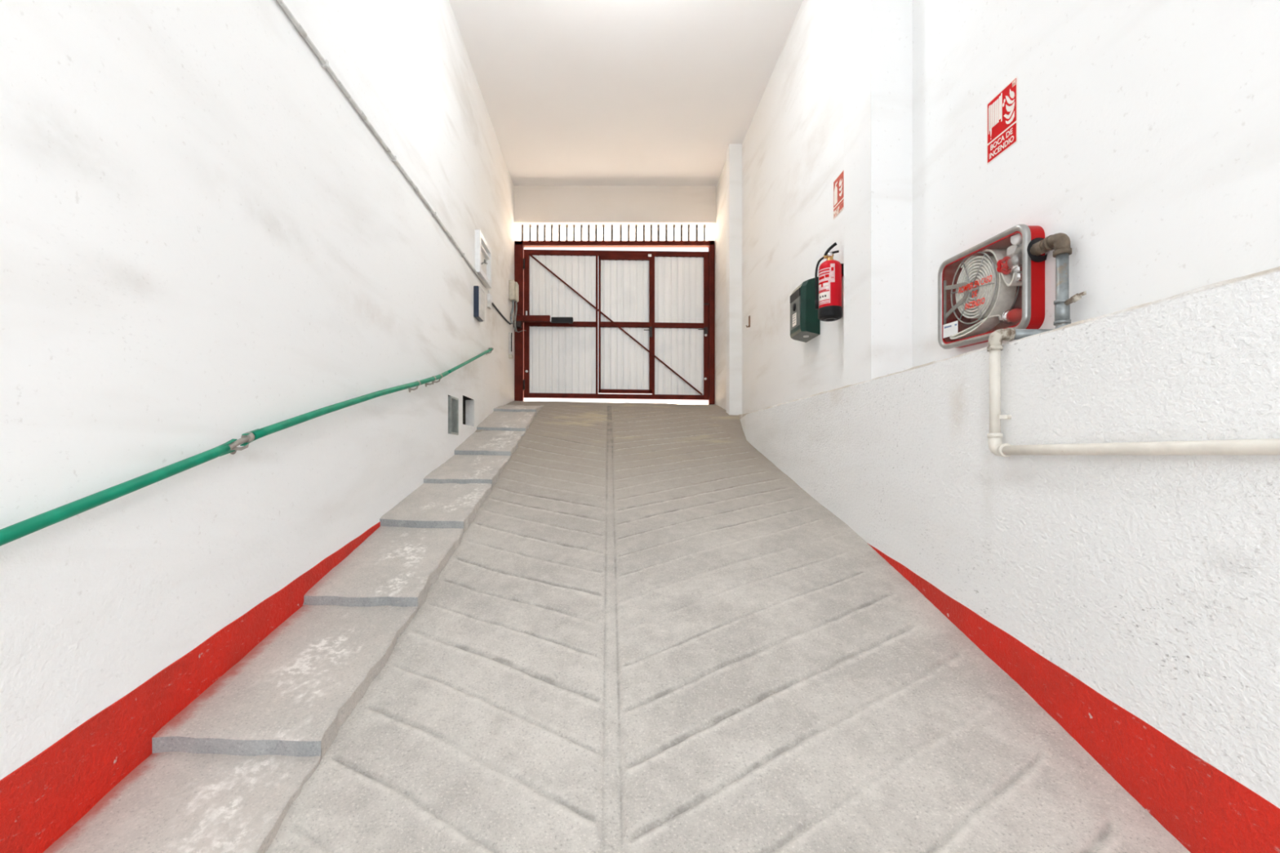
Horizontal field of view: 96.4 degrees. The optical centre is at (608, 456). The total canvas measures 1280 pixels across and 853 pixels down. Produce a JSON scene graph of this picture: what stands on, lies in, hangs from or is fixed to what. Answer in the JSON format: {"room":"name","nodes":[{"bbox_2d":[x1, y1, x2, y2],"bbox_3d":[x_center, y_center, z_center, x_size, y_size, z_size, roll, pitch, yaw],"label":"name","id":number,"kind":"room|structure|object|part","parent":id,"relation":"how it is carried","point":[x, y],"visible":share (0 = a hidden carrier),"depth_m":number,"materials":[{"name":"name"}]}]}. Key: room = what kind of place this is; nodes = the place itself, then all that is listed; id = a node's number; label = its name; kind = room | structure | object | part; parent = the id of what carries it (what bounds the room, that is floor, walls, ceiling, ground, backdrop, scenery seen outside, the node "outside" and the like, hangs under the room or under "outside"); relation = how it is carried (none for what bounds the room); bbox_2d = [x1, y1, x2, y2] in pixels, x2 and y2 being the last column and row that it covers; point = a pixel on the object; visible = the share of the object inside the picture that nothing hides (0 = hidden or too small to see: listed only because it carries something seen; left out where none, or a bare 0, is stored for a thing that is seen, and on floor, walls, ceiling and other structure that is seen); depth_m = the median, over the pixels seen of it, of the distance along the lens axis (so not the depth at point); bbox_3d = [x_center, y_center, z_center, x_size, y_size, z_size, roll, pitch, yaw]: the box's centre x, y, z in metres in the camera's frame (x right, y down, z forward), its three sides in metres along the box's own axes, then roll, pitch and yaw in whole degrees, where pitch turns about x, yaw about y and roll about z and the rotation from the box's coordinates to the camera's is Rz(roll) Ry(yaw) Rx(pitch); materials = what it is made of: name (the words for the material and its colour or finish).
{"room":"parking garage ramp","nodes":[
{"label":"parking garage ramp","id":0,"kind":"room"},
{"bbox_2d":[0,0,515,780],"bbox_3d":[-1.630,-0.900,3.975,0.300,7.000,10.350,0,0,0],"label":"wall","id":1,"kind":"structure","parent":0,"point":[205,243],"depth_m":2.10,"materials":[{"name":"paint"}]},
{"bbox_2d":[0,521,380,852],"bbox_3d":[-1.479,0.913,1.900,0.004,0.994,3.600,0,0,0],"label":"baseboard","id":2,"kind":"structure","parent":1,"relation":"attached to","point":[41,800],"depth_m":1.71,"materials":[{"name":"red paint"}]},
{"bbox_2d":[0,347,493,546],"bbox_3d":[-1.444,-0.466,3.821,0.091,1.754,6.449,0,0,0],"label":"handrail","id":3,"kind":"object","parent":1,"relation":"attached to","point":[19,530],"visible":1,"depth_m":1.85,"materials":[{"name":"metal"}]},
{"bbox_3d":[-1.449,-0.471,3.831,0.082,1.743,6.428,0,0,0],"label":"steel rail","id":4,"kind":"part","parent":3,"relation":"part of","materials":[{"name":"green metal"}]},
{"bbox_2d":[275,0,486,287],"bbox_3d":[-1.466,-2.034,2.900,0.031,0.041,7.800,0,0,0],"label":"cable conduit","id":5,"kind":"object","parent":1,"relation":"attached to","point":[325,64],"visible":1,"depth_m":3.35,"materials":[{"name":"grey plastic"}]},
{"bbox_2d":[448,395,458,435],"bbox_3d":[-1.492,-0.394,5.470,0.036,0.353,0.270,0,0,0],"label":"air vent","id":6,"kind":"object","parent":1,"relation":"in","point":[453,402],"visible":0.95,"depth_m":5.45,"materials":[{"name":"grey metal"}]},
{"bbox_2d":[473,285,484,321],"bbox_3d":[-1.445,-1.705,6.370,0.076,0.340,0.240,0,0,0],"label":"control box","id":7,"kind":"object","parent":1,"relation":"attached to","point":[478,293],"visible":1,"depth_m":6.26,"materials":[{"name":"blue plastic"}]},
{"bbox_3d":[-1.409,-1.730,6.370,0.003,0.220,0.180,0,0,0],"label":"plate","id":8,"kind":"part","parent":7,"relation":"part of","materials":[{"name":"white plastic"}]},
{"bbox_2d":[475,229,491,288],"bbox_3d":[-1.454,-2.277,6.620,0.072,0.465,0.620,0,0,0],"label":"hatch","id":9,"kind":"object","parent":1,"relation":"attached to","point":[482,250],"visible":0.98,"depth_m":6.57,"materials":[{"name":"white plastic"}]},
{"bbox_3d":[-1.476,-2.275,6.620,0.017,0.370,0.520,0,0,0],"label":"panel","id":10,"kind":"part","parent":9,"relation":"part of","materials":[{"name":"white plastic"}]},
{"bbox_2d":[487,290,492,309],"bbox_3d":[-1.462,-1.928,7.005,0.043,0.207,0.130,0,0,0],"label":"switch box","id":11,"kind":"object","parent":1,"relation":"attached to","point":[489,295],"visible":1,"depth_m":6.95,"materials":[{"name":"white plastic"}]},
{"bbox_3d":[-1.462,-1.942,7.005,0.043,0.085,0.130,0,0,0],"label":"lid","id":12,"kind":"part","parent":11,"relation":"part of","materials":[{"name":"white plastic"}]},
{"bbox_2d":[491,302,511,324],"bbox_3d":[-1.459,-1.943,7.731,0.042,0.050,1.341,0,0,0],"label":"power cable","id":13,"kind":"object","parent":1,"relation":"attached to","point":[492,304],"visible":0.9,"depth_m":7.71,"materials":[{"name":"black plastic"}]},
{"bbox_2d":[508,332,513,359],"bbox_3d":[-1.454,-1.651,8.480,0.058,0.378,0.080,0,0,0],"label":"conduit","id":14,"kind":"object","parent":1,"relation":"attached to","point":[510,356],"visible":1,"depth_m":8.45,"materials":[{"name":"grey plastic"}]},
{"bbox_2d":[508,280,518,332],"bbox_3d":[-1.419,-2.248,8.535,0.129,0.745,0.170,0,0,0],"label":"junction box","id":15,"kind":"object","parent":1,"relation":"attached to","point":[513,286],"visible":1,"depth_m":8.47,"materials":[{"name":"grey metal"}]},
{"bbox_3d":[-1.375,-2.462,8.535,0.040,0.275,0.160,0,0,0],"label":"lid","id":16,"kind":"part","parent":15,"relation":"part of","materials":[{"name":"beige plastic"}]},
{"bbox_2d":[514,240,714,404],"bbox_3d":[0.084,-2.110,8.996,3.155,2.568,0.147,0,0,0],"label":"gate","id":17,"kind":"object","parent":1,"relation":"attached to","point":[643,321],"visible":0.91,"depth_m":9.03,"materials":[{"name":"metal"}]},
{"bbox_3d":[-1.421,-2.108,9.015,0.145,2.565,0.110,0,0,0],"label":"gate post","id":18,"kind":"part","parent":17,"relation":"part of","materials":[{"name":"red metal"}]},
{"bbox_2d":[513,315,573,332],"bbox_3d":[-1.018,-2.072,8.911,0.928,0.272,0.172,0,0,0],"label":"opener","id":19,"kind":"object","parent":17,"relation":"attached to","point":[520,318],"visible":0.84,"depth_m":8.84,"materials":[{"name":"red paint"}]},
{"bbox_3d":[-0.731,-1.530,9.036,1.084,1.098,0.012,0,0,0],"label":"sheet panel","id":20,"kind":"part","parent":17,"relation":"part of","materials":[{"name":"white metal"}]},
{"bbox_3d":[-0.731,-2.661,9.036,1.084,1.091,0.012,0,0,0],"label":"sheet panel","id":21,"kind":"part","parent":17,"relation":"part of","materials":[{"name":"white metal"}]},
{"bbox_2d":[515,224,714,240],"bbox_3d":[0.079,-3.522,8.999,3.183,0.267,0.022,0,0,0],"label":"railing","id":22,"kind":"object","parent":17,"relation":"attached to","point":[522,232],"visible":1,"depth_m":9.00,"materials":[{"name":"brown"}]},
{"bbox_3d":[0.251,-1.552,9.036,0.792,1.025,0.012,0,0,0],"label":"sheet panel","id":23,"kind":"part","parent":17,"relation":"part of","materials":[{"name":"white metal"}]},
{"bbox_3d":[0.251,-2.620,9.036,0.792,1.031,0.012,0,0,0],"label":"sheet panel","id":24,"kind":"part","parent":17,"relation":"part of","materials":[{"name":"white metal"}]},
{"bbox_3d":[0.270,-2.084,9.017,0.871,2.176,0.057,0,0,0],"label":"wicket door","id":25,"kind":"part","parent":17,"relation":"part of","materials":[{"name":"red paint"}]},
{"bbox_3d":[0.660,-1.965,8.977,0.045,0.162,0.025,0,0,0],"label":"lock plate","id":26,"kind":"part","parent":17,"relation":"part of","materials":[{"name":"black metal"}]},
{"bbox_3d":[1.108,-1.506,9.036,0.792,1.094,0.012,0,0,0],"label":"sheet panel","id":27,"kind":"part","parent":17,"relation":"part of","materials":[{"name":"white metal"}]},
{"bbox_3d":[1.108,-2.638,9.036,0.792,1.088,0.012,0,0,0],"label":"sheet panel","id":28,"kind":"part","parent":17,"relation":"part of","materials":[{"name":"white metal"}]},
{"bbox_3d":[1.524,-1.987,8.982,0.058,0.102,0.035,0,0,0],"label":"lock plate","id":29,"kind":"part","parent":17,"relation":"part of","materials":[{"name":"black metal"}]},
{"bbox_3d":[1.620,-2.108,9.015,0.082,2.565,0.110,0,0,0],"label":"gate post","id":30,"kind":"part","parent":17,"relation":"part of","materials":[{"name":"red metal"}]},
{"bbox_2d":[514,186,715,225],"bbox_3d":[0.095,-4.028,8.970,3.190,0.744,0.120,0,0,0],"label":"wall","id":31,"kind":"structure","parent":0,"point":[533,205],"depth_m":8.91,"materials":[{"name":"paint"}]},
{"bbox_2d":[448,0,803,186],"bbox_3d":[0.185,-4.380,4.000,3.430,0.300,10.400,0,0,0],"label":"ceiling","id":32,"kind":"structure","parent":0,"point":[575,92],"depth_m":6.38,"materials":[{"name":"paint"}]},
{"bbox_2d":[265,400,1191,852],"bbox_3d":[0.150,0.721,3.147,3.500,3.264,12.294,0,0,0],"label":"floor","id":33,"kind":"structure","parent":0,"point":[646,635],"depth_m":2.10,"materials":[{"name":"concrete"}]},
{"bbox_2d":[42,404,543,852],"bbox_3d":[-1.208,0.470,4.180,0.603,2.490,8.380,0,0,0],"label":"stairs","id":34,"kind":"structure","parent":33,"relation":"on","point":[224,774],"depth_m":2.07,"materials":[{"name":"concrete"}]},
{"bbox_2d":[725,143,742,415],"bbox_3d":[1.734,-2.230,7.825,0.213,4.060,0.210,0,0,0],"label":"pillar","id":35,"kind":"structure","parent":0,"point":[734,151],"depth_m":7.72,"materials":[{"name":"paint"}]},
{"bbox_2d":[714,0,1279,808],"bbox_3d":[1.813,-0.850,3.975,0.574,7.100,10.350,0,0,0],"label":"wall","id":36,"kind":"structure","parent":0,"point":[1148,131],"depth_m":2.10,"materials":[{"name":"paint"}]},
{"bbox_2d":[746,315,750,327],"bbox_3d":[1.775,-1.724,7.290,0.054,0.152,0.040,0,0,0],"label":"wall hook","id":37,"kind":"object","parent":36,"relation":"attached to","point":[748,326],"visible":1,"depth_m":7.28,"materials":[{"name":"metal"}]},
{"bbox_2d":[790,276,820,342],"bbox_3d":[1.712,-1.289,5.031,0.170,0.495,0.344,0,0,0],"label":"box","id":38,"kind":"object","parent":36,"relation":"attached to","point":[805,324],"visible":1,"depth_m":4.88,"materials":[{"name":"green metal"}]},
{"bbox_3d":[1.641,-1.258,5.032,0.007,0.245,0.258,0,0,0],"label":"panel","id":39,"kind":"part","parent":38,"relation":"part of","materials":[{"name":"grey plastic"}]},
{"bbox_2d":[814,242,844,321],"bbox_3d":[1.699,-1.345,4.382,0.178,0.588,0.172,0,0,-40],"label":"fire extinguisher","id":40,"kind":"object","parent":36,"relation":"attached to","point":[831,271],"visible":1,"depth_m":4.32,"materials":[{"name":"red metal"}]},
{"bbox_3d":[1.630,-1.253,4.342,0.015,0.120,0.096,0,0,-30],"label":"label panel","id":41,"kind":"part","parent":40,"relation":"part of","materials":[{"name":"white paper"}]},
{"bbox_3d":[1.697,-1.586,4.377,0.097,0.105,0.024,0,0,23],"label":"squeeze lever","id":42,"kind":"part","parent":40,"relation":"part of","materials":[{"name":"black plastic"}]},
{"bbox_2d":[833,169,844,219],"bbox_3d":[1.799,-2.049,4.469,0.004,0.305,0.210,0,0,0],"label":"sign","id":43,"kind":"object","parent":36,"relation":"attached to","point":[838,184],"visible":0.91,"depth_m":4.46,"materials":[{"name":"red plastic"}]},
{"bbox_2d":[937,224,1048,349],"bbox_3d":[1.790,-0.765,2.657,0.159,0.480,0.648,0,0,0],"label":"cabinet","id":44,"kind":"object","parent":36,"relation":"attached to","point":[996,283],"visible":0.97,"depth_m":2.62,"materials":[{"name":"metal"}]},
{"bbox_3d":[1.732,-0.788,2.845,0.009,0.240,0.211,0,0,0],"label":"reel arm","id":45,"kind":"part","parent":44,"relation":"part of","materials":[{"name":"grey metal"}]},
{"bbox_2d":[986,76,1017,164],"bbox_3d":[1.799,-1.532,2.615,0.004,0.291,0.203,0,0,0],"label":"sign","id":46,"kind":"object","parent":36,"relation":"attached to","point":[1002,109],"visible":1,"depth_m":2.60,"materials":[{"name":"red plastic"}]},
{"bbox_2d":[866,542,1279,852],"bbox_3d":[1.531,1.134,1.235,0.012,1.281,4.470,0,0,0],"label":"baseboard","id":47,"kind":"structure","parent":36,"relation":"attached to","point":[1204,808],"depth_m":1.64,"materials":[{"name":"red paint"}]},
{"bbox_2d":[986,232,1279,457],"bbox_3d":[1.624,-0.437,0.681,0.316,0.880,3.362,0,0,0],"label":"pipe","id":48,"kind":"object","parent":36,"relation":"attached to","point":[1060,242],"visible":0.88,"depth_m":2.12,"materials":[{"name":"beige paint"}]},
{"bbox_2d":[1064,291,1086,305],"bbox_3d":[1.759,-0.597,2.153,0.025,0.036,0.082,0,0,-7],"label":"tap","id":49,"kind":"object","parent":48,"relation":"on","point":[1068,300],"depth_m":2.16,"materials":[{"name":"beige paint"}]}
]}

